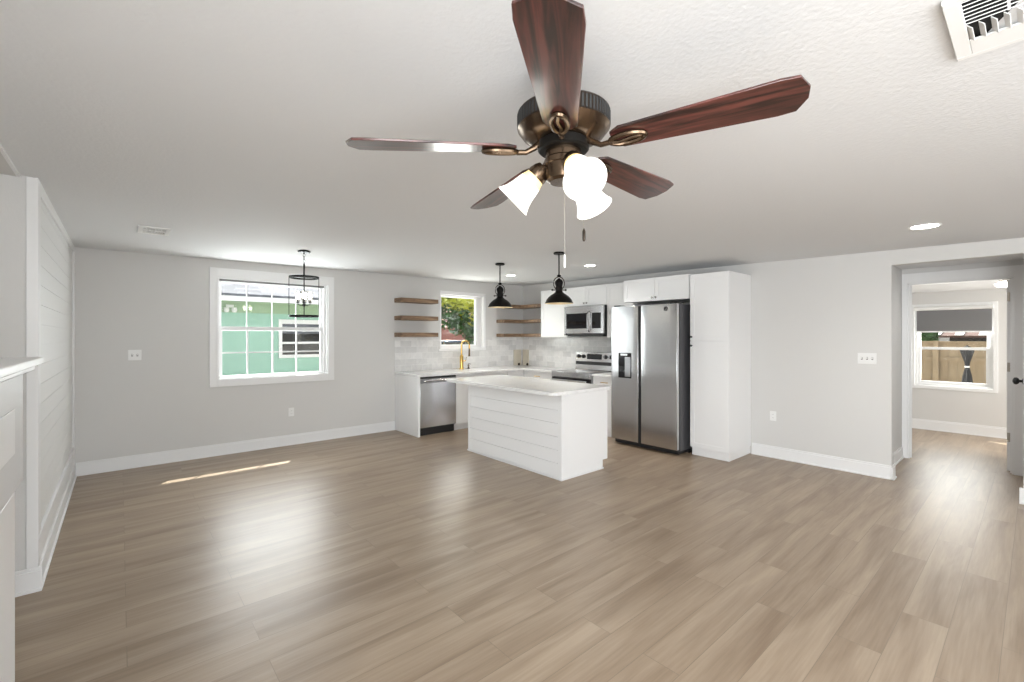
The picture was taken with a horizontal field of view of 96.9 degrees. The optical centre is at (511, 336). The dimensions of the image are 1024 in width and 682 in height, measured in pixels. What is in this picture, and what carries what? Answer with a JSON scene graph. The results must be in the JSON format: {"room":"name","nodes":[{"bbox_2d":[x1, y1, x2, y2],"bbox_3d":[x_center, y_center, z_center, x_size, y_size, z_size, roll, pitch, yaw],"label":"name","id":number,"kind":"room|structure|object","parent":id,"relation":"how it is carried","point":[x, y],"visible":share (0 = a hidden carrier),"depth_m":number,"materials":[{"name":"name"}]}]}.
{"room":"open-plan living room","nodes":[
{"label":"open-plan living room","id":0,"kind":"room"},
{"bbox_2d":[0,174,28,570],"bbox_3d":[-1.761,0.257,1.090,0.460,2.487,9.553,0,0,-41],"label":"wall","id":1,"kind":"structure","parent":0,"point":[12,188],"depth_m":2.63,"materials":[{"name":"paint"}]},
{"bbox_2d":[0,152,16,176],"bbox_3d":[-2.353,-0.932,1.846,0.253,0.033,1.870,0,0,-41],"label":"trim","id":2,"kind":"structure","parent":1,"relation":"attached to","point":[5,169],"depth_m":2.50,"materials":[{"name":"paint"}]},
{"bbox_2d":[0,143,20,177],"bbox_3d":[-2.255,-0.931,1.930,0.015,0.035,1.870,0,0,-41],"label":"trim","id":3,"kind":"structure","parent":1,"relation":"attached to","point":[3,152],"depth_m":2.40,"materials":[{"name":"white wood"}]},
{"bbox_2d":[15,566,41,596],"bbox_3d":[-2.917,1.431,2.574,0.352,0.140,0.031,0,0,-41],"label":"baseboard","id":4,"kind":"structure","parent":1,"relation":"attached to","point":[27,581],"depth_m":2.65,"materials":[{"name":"white wood"}]},
{"bbox_2d":[26,177,74,568],"bbox_3d":[-3.762,0.186,3.761,0.054,2.350,2.895,0,0,-41],"label":"trim","id":5,"kind":"structure","parent":1,"relation":"attached to","point":[37,532],"depth_m":2.68,"materials":[{"name":"white wood"}]},
{"bbox_2d":[41,201,72,521],"bbox_3d":[-3.769,0.252,3.775,0.012,2.298,2.861,0,0,-41],"label":"wall paneling","id":6,"kind":"structure","parent":1,"relation":"attached to","point":[56,254],"depth_m":3.53,"materials":[{"name":"white wood"}]},
{"bbox_2d":[39,465,76,587],"bbox_3d":[-3.747,1.431,3.782,0.031,0.140,2.883,0,0,-41],"label":"baseboard","id":7,"kind":"structure","parent":1,"relation":"attached to","point":[46,557],"depth_m":3.39,"materials":[{"name":"white wood"}]},
{"bbox_2d":[75,247,522,464],"bbox_3d":[-2.280,0.225,7.034,6.743,2.552,0.120,0,0,-41],"label":"wall","id":8,"kind":"structure","parent":0,"point":[156,305],"depth_m":5.54,"materials":[{"name":"paint"}]},
{"bbox_2d":[128,350,140,359],"bbox_3d":[-4.311,0.214,5.187,0.118,0.118,0.018,0,0,-41],"label":"light switch","id":9,"kind":"object","parent":8,"relation":"attached to","point":[132,354],"visible":1,"depth_m":5.19,"materials":[{"name":"white plastic"}]},
{"bbox_2d":[76,421,394,475],"bbox_3d":[-3.277,1.429,6.076,3.703,0.143,0.026,0,0,-41],"label":"baseboard","id":10,"kind":"structure","parent":8,"relation":"attached to","point":[149,459],"depth_m":5.72,"materials":[{"name":"white wood"}]},
{"bbox_2d":[209,267,333,386],"bbox_3d":[-3.229,-0.114,6.202,1.533,1.500,0.138,0,0,-41],"label":"window","id":11,"kind":"structure","parent":8,"relation":"in","point":[326,294],"depth_m":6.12,"materials":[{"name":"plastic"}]},
{"bbox_2d":[219,279,323,287],"bbox_3d":[-3.227,-0.717,6.176,1.300,0.036,0.035,0,0,-41],"label":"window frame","id":12,"kind":"structure","parent":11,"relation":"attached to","point":[225,280],"depth_m":6.11,"materials":[{"name":"white plastic"}]},
{"bbox_2d":[288,408,293,415],"bbox_3d":[-3.054,1.046,6.280,0.072,0.117,0.009,0,0,-41],"label":"wall outlet","id":13,"kind":"object","parent":8,"relation":"attached to","point":[290,410],"visible":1,"depth_m":6.28,"materials":[{"name":"white plastic"}]},
{"bbox_2d":[394,297,437,303],"bbox_3d":[-1.557,-0.577,7.418,0.675,0.068,0.242,0,0,-41],"label":"floating shelf","id":14,"kind":"object","parent":8,"relation":"attached to","point":[396,300],"visible":1,"depth_m":7.28,"materials":[{"name":"brown wood"}]},
{"bbox_2d":[394,315,437,320],"bbox_3d":[-1.557,-0.295,7.418,0.675,0.068,0.242,0,0,-41],"label":"floating shelf","id":15,"kind":"object","parent":8,"relation":"attached to","point":[401,317],"visible":1,"depth_m":7.30,"materials":[{"name":"brown wood"}]},
{"bbox_2d":[394,333,437,336],"bbox_3d":[-1.557,-0.027,7.418,0.675,0.068,0.242,0,0,-41],"label":"floating shelf","id":16,"kind":"object","parent":8,"relation":"attached to","point":[395,334],"visible":1,"depth_m":7.28,"materials":[{"name":"brown wood"}]},
{"bbox_2d":[439,290,485,350],"bbox_3d":[-0.923,-0.269,8.211,1.020,1.050,0.154,0,0,-41],"label":"window","id":17,"kind":"structure","parent":8,"relation":"in","point":[479,299],"depth_m":8.45,"materials":[{"name":"plastic"}]},
{"bbox_2d":[394,337,610,371],"bbox_3d":[0.080,0.293,7.141,2.789,0.553,2.802,0,0,-41],"label":"backsplash","id":18,"kind":"structure","parent":8,"relation":"attached to","point":[410,353],"depth_m":8.14,"materials":[{"name":"tile"}]},
{"bbox_2d":[0,0,1023,285],"bbox_3d":[1.226,-0.983,3.651,8.330,0.316,9.823,0,0,-41],"label":"ceiling","id":19,"kind":"structure","parent":0,"point":[225,126],"depth_m":2.06,"materials":[{"name":"paint"}]},
{"bbox_2d":[137,225,170,235],"bbox_3d":[-3.201,-0.946,4.060,0.225,0.014,0.330,0,0,-41],"label":"ceiling vent","id":20,"kind":"object","parent":19,"relation":"in","point":[140,227],"visible":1,"depth_m":4.04,"materials":[{"name":"white plastic"}]},
{"bbox_2d":[289,250,318,317],"bbox_3d":[-2.333,-0.590,5.094,0.312,0.746,0.312,0,0,-41],"label":"lantern chandelier","id":21,"kind":"object","parent":19,"relation":"hanging from","point":[303,277],"visible":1,"depth_m":5.08,"materials":[{"name":"black metal"}]},
{"bbox_2d":[488,263,511,307],"bbox_3d":[-0.158,-0.675,5.995,0.326,0.582,0.326,0,0,-41],"label":"pendant light","id":22,"kind":"object","parent":19,"relation":"hanging from","point":[499,302],"visible":1,"depth_m":5.95,"materials":[{"name":"black metal"}]},
{"bbox_2d":[545,251,572,304],"bbox_3d":[0.530,-0.660,5.118,0.326,0.578,0.326,0,0,-41],"label":"pendant light","id":23,"kind":"object","parent":19,"relation":"hanging from","point":[558,298],"visible":1,"depth_m":5.08,"materials":[{"name":"black metal"}]},
{"bbox_2d":[345,0,810,267],"bbox_3d":[0.199,-0.575,1.572,1.308,0.687,1.340,0,0,-41],"label":"ceiling fan","id":24,"kind":"object","parent":19,"relation":"hanging from","point":[562,121],"visible":1,"depth_m":1.38,"materials":[{"name":"brown wood"}]},
{"bbox_2d":[908,223,942,229],"bbox_3d":[3.368,-0.896,3.704,0.210,0.007,0.210,0,0,-41],"label":"recessed light","id":25,"kind":"object","parent":19,"relation":"in","point":[929,225],"visible":1,"depth_m":3.69,"materials":[{"name":"white plastic"}]},
{"bbox_2d":[911,224,938,228],"bbox_3d":[3.368,-0.896,3.704,0.174,0.004,0.174,0,0,-41],"label":"diffuser","id":26,"kind":"object","parent":25,"relation":"attached to","point":[922,226],"depth_m":3.70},
{"bbox_2d":[941,0,1023,61],"bbox_3d":[1.444,-0.897,1.189,0.380,0.019,0.430,0,0,-41],"label":"ceiling vent","id":27,"kind":"object","parent":19,"relation":"in","point":[968,22],"visible":1,"depth_m":1.31,"materials":[{"name":"white plastic"}]},
{"bbox_2d":[15,428,1023,681],"bbox_3d":[2.179,1.541,4.475,10.850,0.080,9.823,0,0,-41],"label":"floor","id":28,"kind":"structure","parent":0,"point":[394,555],"depth_m":2.89,"materials":[{"name":"brown wood"}]},
{"bbox_2d":[0,357,43,681],"bbox_3d":[-1.461,0.795,0.964,0.450,1.412,2.270,0,0,-41],"label":"fireplace mantel","id":29,"kind":"object","parent":28,"relation":"on","point":[12,370],"visible":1,"depth_m":1.62,"materials":[{"name":"white wood"}]},
{"bbox_2d":[0,357,43,377],"bbox_3d":[-1.461,0.103,0.964,0.450,0.029,2.270,0,0,-41],"label":"mantel shelf","id":30,"kind":"object","parent":29,"relation":"attached to","point":[9,367],"depth_m":1.58,"materials":[{"name":"white wood"}]},
{"bbox_2d":[395,374,419,436],"bbox_3d":[-1.624,1.054,7.030,0.035,0.893,0.743,0,0,-41],"label":"end panel","id":31,"kind":"object","parent":28,"relation":"on","point":[407,388],"visible":0.89,"depth_m":6.99,"materials":[{"name":"white wood"}]},
{"bbox_2d":[420,375,455,435],"bbox_3d":[-1.319,1.057,7.204,0.645,0.888,0.693,0,0,-41],"label":"dishwasher","id":32,"kind":"object","parent":28,"relation":"on","point":[437,396],"visible":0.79,"depth_m":6.97,"materials":[{"name":"metal"}]},
{"bbox_2d":[454,372,506,429],"bbox_3d":[-0.710,1.054,7.811,1.060,0.893,0.751,0,0,-41],"label":"base cabinet","id":33,"kind":"object","parent":28,"relation":"on","point":[461,389],"visible":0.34,"depth_m":7.30,"materials":[{"name":"white wood"}]},
{"bbox_2d":[394,365,573,376],"bbox_3d":[-0.356,0.589,7.645,2.788,0.036,1.466,0,0,-41],"label":"countertop","id":34,"kind":"structure","parent":33,"relation":"on","point":[441,372],"depth_m":7.63,"materials":[{"name":"white stone"}]},
{"bbox_2d":[459,340,469,368],"bbox_3d":[-0.829,0.315,7.940,0.208,0.509,0.080,0,0,-41],"label":"faucet","id":35,"kind":"object","parent":34,"relation":"on","point":[463,341],"visible":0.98,"depth_m":7.88,"materials":[{"name":"gold metal"}]},
{"bbox_2d":[514,349,520,364],"bbox_3d":[0.120,0.415,8.969,0.190,0.309,0.063,0,0,-41],"label":"cutting board","id":36,"kind":"object","parent":34,"relation":"on","point":[517,353],"visible":1,"depth_m":8.97,"materials":[{"name":"beige wood"}]},
{"bbox_2d":[523,349,528,364],"bbox_3d":[0.263,0.415,8.992,0.065,0.309,0.187,0,0,-41],"label":"cutting board","id":37,"kind":"object","parent":34,"relation":"on","point":[525,352],"visible":0.98,"depth_m":9.01,"materials":[{"name":"beige wood"}]},
{"bbox_2d":[506,370,523,376],"bbox_3d":[-0.160,1.054,8.287,0.384,0.893,0.751,0,0,-41],"label":"base cabinet","id":38,"kind":"object","parent":28,"relation":"on","point":[510,373],"visible":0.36,"depth_m":8.04,"materials":[{"name":"white wood"}]},
{"bbox_2d":[467,385,606,480],"bbox_3d":[0.275,1.054,5.609,0.829,0.893,1.691,0,0,-41],"label":"kitchen island","id":39,"kind":"object","parent":28,"relation":"on","point":[563,437],"visible":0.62,"depth_m":5.08,"materials":[{"name":"white wood"}]},
{"bbox_2d":[446,375,610,395],"bbox_3d":[0.126,0.589,5.670,0.995,0.036,2.025,0,0,-41],"label":"island countertop","id":40,"kind":"structure","parent":39,"relation":"on","point":[546,387],"depth_m":5.39,"materials":[{"name":"white stone"}]},
{"bbox_2d":[524,371,551,379],"bbox_3d":[0.679,1.054,8.067,0.668,0.893,0.739,0,0,-41],"label":"base cabinet","id":41,"kind":"object","parent":28,"relation":"on","point":[531,374],"visible":0.22,"depth_m":7.87,"materials":[{"name":"white wood"}]},
{"bbox_2d":[551,352,610,383],"bbox_3d":[1.161,0.854,7.439,0.740,1.175,0.816,0,0,-41],"label":"range","id":42,"kind":"object","parent":28,"relation":"on","point":[587,363],"visible":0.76,"depth_m":7.48,"materials":[{"name":"metal"}]},
{"bbox_2d":[551,376,590,383],"bbox_3d":[0.918,0.931,7.229,0.098,0.540,0.806,0,0,-41],"label":"oven","id":43,"kind":"object","parent":42,"relation":"in","point":[579,379],"depth_m":7.15,"materials":[{"name":"metal"}]},
{"bbox_2d":[554,369,610,374],"bbox_3d":[1.186,0.576,7.461,0.630,0.020,0.816,0,0,-41],"label":"cooktop","id":44,"kind":"object","parent":42,"relation":"in","point":[567,371],"depth_m":7.32,"materials":[{"name":"black glass"}]},
{"bbox_2d":[593,376,610,436],"bbox_3d":[1.617,1.054,6.981,0.668,0.893,0.470,0,0,-41],"label":"base cabinet","id":45,"kind":"object","parent":28,"relation":"on","point":[596,380],"visible":0.12,"depth_m":6.76,"materials":[{"name":"white wood"}]},
{"bbox_2d":[592,372,610,377],"bbox_3d":[1.619,0.589,6.980,0.668,0.036,0.465,0,0,-41],"label":"countertop","id":46,"kind":"structure","parent":45,"relation":"on","point":[608,374],"depth_m":6.82,"materials":[{"name":"white stone"}]},
{"bbox_2d":[611,302,691,454],"bbox_3d":[2.025,0.533,6.289,0.812,1.935,1.000,0,0,-41],"label":"refrigerator","id":47,"kind":"object","parent":28,"relation":"on","point":[650,344],"visible":0.97,"depth_m":5.92,"materials":[{"name":"metal"}]},
{"bbox_2d":[690,271,750,461],"bbox_3d":[2.650,0.358,5.782,0.674,2.285,0.485,0,0,-41],"label":"pantry cabinet","id":48,"kind":"object","parent":28,"relation":"on","point":[720,302],"visible":1,"depth_m":5.59,"materials":[{"name":"white wood"}]},
{"bbox_2d":[523,238,1023,465],"bbox_3d":[3.388,0.226,5.539,0.120,2.549,9.553,0,0,-41],"label":"wall","id":49,"kind":"structure","parent":0,"point":[812,318],"depth_m":5.20,"materials":[{"name":"paint"}]},
{"bbox_2d":[496,319,540,322],"bbox_3d":[0.229,-0.289,8.578,0.684,0.060,0.822,0,0,-41],"label":"shelf","id":50,"kind":"object","parent":49,"relation":"attached to","point":[501,320],"visible":0.76,"depth_m":8.57,"materials":[{"name":"brown wood"}]},
{"bbox_2d":[496,334,540,336],"bbox_3d":[0.229,-0.022,8.578,0.684,0.060,0.822,0,0,-41],"label":"shelf","id":51,"kind":"object","parent":49,"relation":"attached to","point":[497,335],"visible":0.7,"depth_m":8.59,"materials":[{"name":"brown wood"}]},
{"bbox_2d":[508,304,540,308],"bbox_3d":[0.229,-0.574,8.578,0.684,0.060,0.822,0,0,-41],"label":"shelf","id":52,"kind":"object","parent":49,"relation":"attached to","point":[530,306],"visible":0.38,"depth_m":8.64,"materials":[{"name":"brown wood"}]},
{"bbox_2d":[541,288,578,336],"bbox_3d":[0.842,-0.404,8.116,0.359,0.840,0.630,0,0,-41],"label":"upper cabinet","id":53,"kind":"object","parent":49,"relation":"attached to","point":[552,315],"visible":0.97,"depth_m":8.06,"materials":[{"name":"white wood"}]},
{"bbox_2d":[567,284,606,306],"bbox_3d":[1.326,-0.664,7.556,0.359,0.320,0.840,0,0,-41],"label":"upper cabinet","id":54,"kind":"object","parent":49,"relation":"attached to","point":[596,294],"visible":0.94,"depth_m":7.42,"materials":[{"name":"white wood"}]},
{"bbox_2d":[564,305,606,335],"bbox_3d":[1.285,-0.249,7.518,0.450,0.500,0.827,0,0,-41],"label":"microwave","id":55,"kind":"object","parent":54,"relation":"attached to","point":[590,320],"visible":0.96,"depth_m":7.37,"materials":[{"name":"metal"}]},
{"bbox_2d":[607,282,644,336],"bbox_3d":[1.761,-0.404,7.053,0.359,0.840,0.480,0,0,-41],"label":"upper cabinet","id":56,"kind":"object","parent":49,"relation":"attached to","point":[615,291],"visible":0.32,"depth_m":7.04,"materials":[{"name":"white wood"}]},
{"bbox_2d":[624,274,692,304],"bbox_3d":[2.160,-0.641,6.350,0.674,0.315,0.985,0,0,-41],"label":"upper cabinet","id":57,"kind":"object","parent":49,"relation":"attached to","point":[675,288],"visible":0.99,"depth_m":6.12,"materials":[{"name":"white wood"}]},
{"bbox_2d":[770,411,775,420],"bbox_3d":[3.232,0.986,5.621,0.009,0.117,0.072,0,0,-41],"label":"wall outlet","id":58,"kind":"object","parent":49,"relation":"attached to","point":[772,413],"visible":1,"depth_m":5.62,"materials":[{"name":"white plastic"}]},
{"bbox_2d":[752,443,890,479],"bbox_3d":[3.518,1.429,5.277,0.026,0.143,1.385,0,0,-41],"label":"baseboard","id":59,"kind":"structure","parent":49,"relation":"attached to","point":[815,459],"depth_m":5.20,"materials":[{"name":"white wood"}]},
{"bbox_2d":[858,353,876,363],"bbox_3d":[3.839,0.239,4.910,0.018,0.118,0.165,0,0,-41],"label":"light switch","id":60,"kind":"object","parent":49,"relation":"attached to","point":[863,358],"visible":1,"depth_m":4.91,"materials":[{"name":"white plastic"}]},
{"bbox_2d":[891,464,896,479],"bbox_3d":[4.025,1.429,4.782,0.146,0.143,0.026,0,0,-41],"label":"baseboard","id":61,"kind":"structure","parent":49,"relation":"attached to","point":[893,467],"depth_m":4.75,"materials":[{"name":"white wood"}]},
{"bbox_2d":[1019,487,1023,504],"bbox_3d":[5.505,1.429,2.977,0.026,0.143,2.906,0,0,-41],"label":"baseboard","id":62,"kind":"structure","parent":49,"relation":"attached to","point":[1021,490],"depth_m":4.07,"materials":[{"name":"white wood"}]},
{"bbox_2d":[894,266,901,451],"bbox_3d":[4.385,0.301,5.322,1.105,2.400,0.120,0,0,-41],"label":"wall","id":63,"kind":"structure","parent":0,"point":[897,272],"depth_m":5.46,"materials":[{"name":"paint"}]},
{"bbox_2d":[894,446,903,465],"bbox_3d":[4.426,1.429,5.261,1.087,0.143,0.026,0,0,-41],"label":"baseboard","id":64,"kind":"structure","parent":63,"relation":"attached to","point":[898,454],"depth_m":5.43,"materials":[{"name":"white wood"}]},
{"bbox_2d":[902,259,1023,273],"bbox_3d":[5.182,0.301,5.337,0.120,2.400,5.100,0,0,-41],"label":"door frame","id":65,"kind":"structure","parent":63,"relation":"in","point":[1010,262],"depth_m":5.21,"materials":[{"name":"paint"}]},
{"bbox_2d":[902,265,1023,475],"bbox_3d":[5.217,0.366,5.286,0.143,2.270,1.018,0,0,-41],"label":"door","id":66,"kind":"structure","parent":65,"relation":"attached to","point":[1014,273],"depth_m":5.01,"materials":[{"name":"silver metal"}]},
{"bbox_2d":[1007,280,1009,470],"bbox_3d":[5.827,0.431,5.304,0.805,2.120,0.037,0,0,-41],"label":"trim","id":67,"kind":"structure","parent":66,"relation":"attached to","point":[1008,281],"depth_m":5.05,"materials":[{"name":"white wood"}]},
{"bbox_2d":[912,288,1006,427],"bbox_3d":[7.066,0.301,6.965,0.120,2.400,5.100,0,0,-41],"label":"wall","id":68,"kind":"structure","parent":0,"point":[966,407],"depth_m":6.95,"materials":[{"name":"paint"}]},
{"bbox_2d":[912,301,997,392],"bbox_3d":[6.912,0.161,7.126,0.122,1.360,0.985,0,0,-41],"label":"window","id":69,"kind":"structure","parent":68,"relation":"in","point":[991,386],"depth_m":6.99,"materials":[{"name":"plastic"}]},
{"bbox_2d":[914,304,992,331],"bbox_3d":[6.845,-0.269,7.068,0.060,0.410,0.885,0,0,-41],"label":"roller shade","id":70,"kind":"object","parent":69,"relation":"attached to","point":[973,318],"visible":1,"depth_m":7.05,"materials":[{"name":"grey fabric"}]},
{"bbox_2d":[912,418,1006,438],"bbox_3d":[7.011,1.421,6.917,0.026,0.160,4.900,0,0,-41],"label":"baseboard","id":71,"kind":"structure","parent":68,"relation":"attached to","point":[952,427],"depth_m":7.01,"materials":[{"name":"white wood"}]},
{"bbox_2d":[912,280,1006,292],"bbox_3d":[6.124,-0.759,6.151,2.370,0.100,4.900,0,0,-41],"label":"ceiling","id":72,"kind":"structure","parent":0,"point":[979,285],"depth_m":6.58,"materials":[{"name":"paint"}]},
{"bbox_2d":[995,280,1006,286],"bbox_3d":[6.072,-0.656,5.591,0.170,0.104,0.170,0,0,-41],"label":"flush ceiling light","id":73,"kind":"object","parent":72,"relation":"attached to","point":[1003,283],"visible":0.54,"depth_m":5.57,"materials":[{"name":"white glass"}]},
{"bbox_3d":[5.184,0.301,4.489,1.225,2.400,0.095,0,0,-41],"label":"wall","id":74,"kind":"structure","parent":0,"visible":0},
{"bbox_2d":[1012,271,1023,487],"bbox_3d":[5.000,0.451,4.458,0.895,2.100,0.098,0,0,-41],"label":"door","id":75,"kind":"structure","parent":74,"relation":"in","point":[1015,380],"depth_m":4.15,"materials":[{"name":"white wood"}]},
{"label":"outside","id":76,"kind":"structure","parent":0,"visible":0},
{"bbox_3d":[1.543,1.801,21.157,90.000,0.100,110.000,0,0,-41],"label":"ground","id":77,"kind":"structure","parent":76,"visible":0},
{"bbox_2d":[441,307,472,339],"bbox_3d":[-5.892,-0.174,30.526,12.000,3.850,7.100,0,0,-41],"label":"brick house","id":78,"kind":"structure","parent":77,"relation":"on","point":[445,334],"depth_m":28.34,"materials":[{"name":"red brick"}]},
{"bbox_2d":[441,297,473,343],"bbox_3d":[-1.861,-0.349,14.613,3.424,4.223,3.845,0,0,-41],"label":"tree","id":79,"kind":"object","parent":77,"relation":"on","point":[461,316],"visible":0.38,"depth_m":13.45,"materials":[{"name":"green plant"}]},
{"bbox_2d":[441,340,473,344],"bbox_3d":[-2.338,0.951,18.463,4.496,1.600,1.800,0,0,-4],"label":"parked car","id":80,"kind":"object","parent":77,"relation":"on","point":[443,342],"visible":0.02,"depth_m":17.61,"materials":[{"name":"white paint"}]},
{"bbox_2d":[921,332,939,340],"bbox_3d":[10.237,0.616,12.040,1.129,2.310,1.671,0,0,-41],"label":"shrub","id":81,"kind":"object","parent":77,"relation":"on","point":[925,336],"visible":0.07,"depth_m":11.39,"materials":[{"name":"green plant"}]},
{"bbox_2d":[921,341,986,383],"bbox_3d":[9.602,0.926,11.019,0.180,1.650,8.119,0,0,-41],"label":"wooden fence","id":82,"kind":"object","parent":77,"relation":"on","point":[936,365],"visible":0.14,"depth_m":10.47,"materials":[{"name":"brown wood"}]},
{"bbox_2d":[938,332,986,340],"bbox_3d":[14.238,0.564,11.741,3.700,2.375,4.750,0,0,-41],"label":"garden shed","id":83,"kind":"object","parent":77,"relation":"on","point":[954,336],"visible":0.2,"depth_m":12.06,"materials":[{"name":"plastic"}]},
{"bbox_2d":[960,345,974,382],"bbox_3d":[8.945,0.961,8.919,0.440,1.580,0.440,0,0,-41],"label":"closed patio umbrella","id":84,"kind":"object","parent":77,"relation":"on","point":[967,355],"visible":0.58,"depth_m":8.88,"materials":[{"name":"grey fabric"}]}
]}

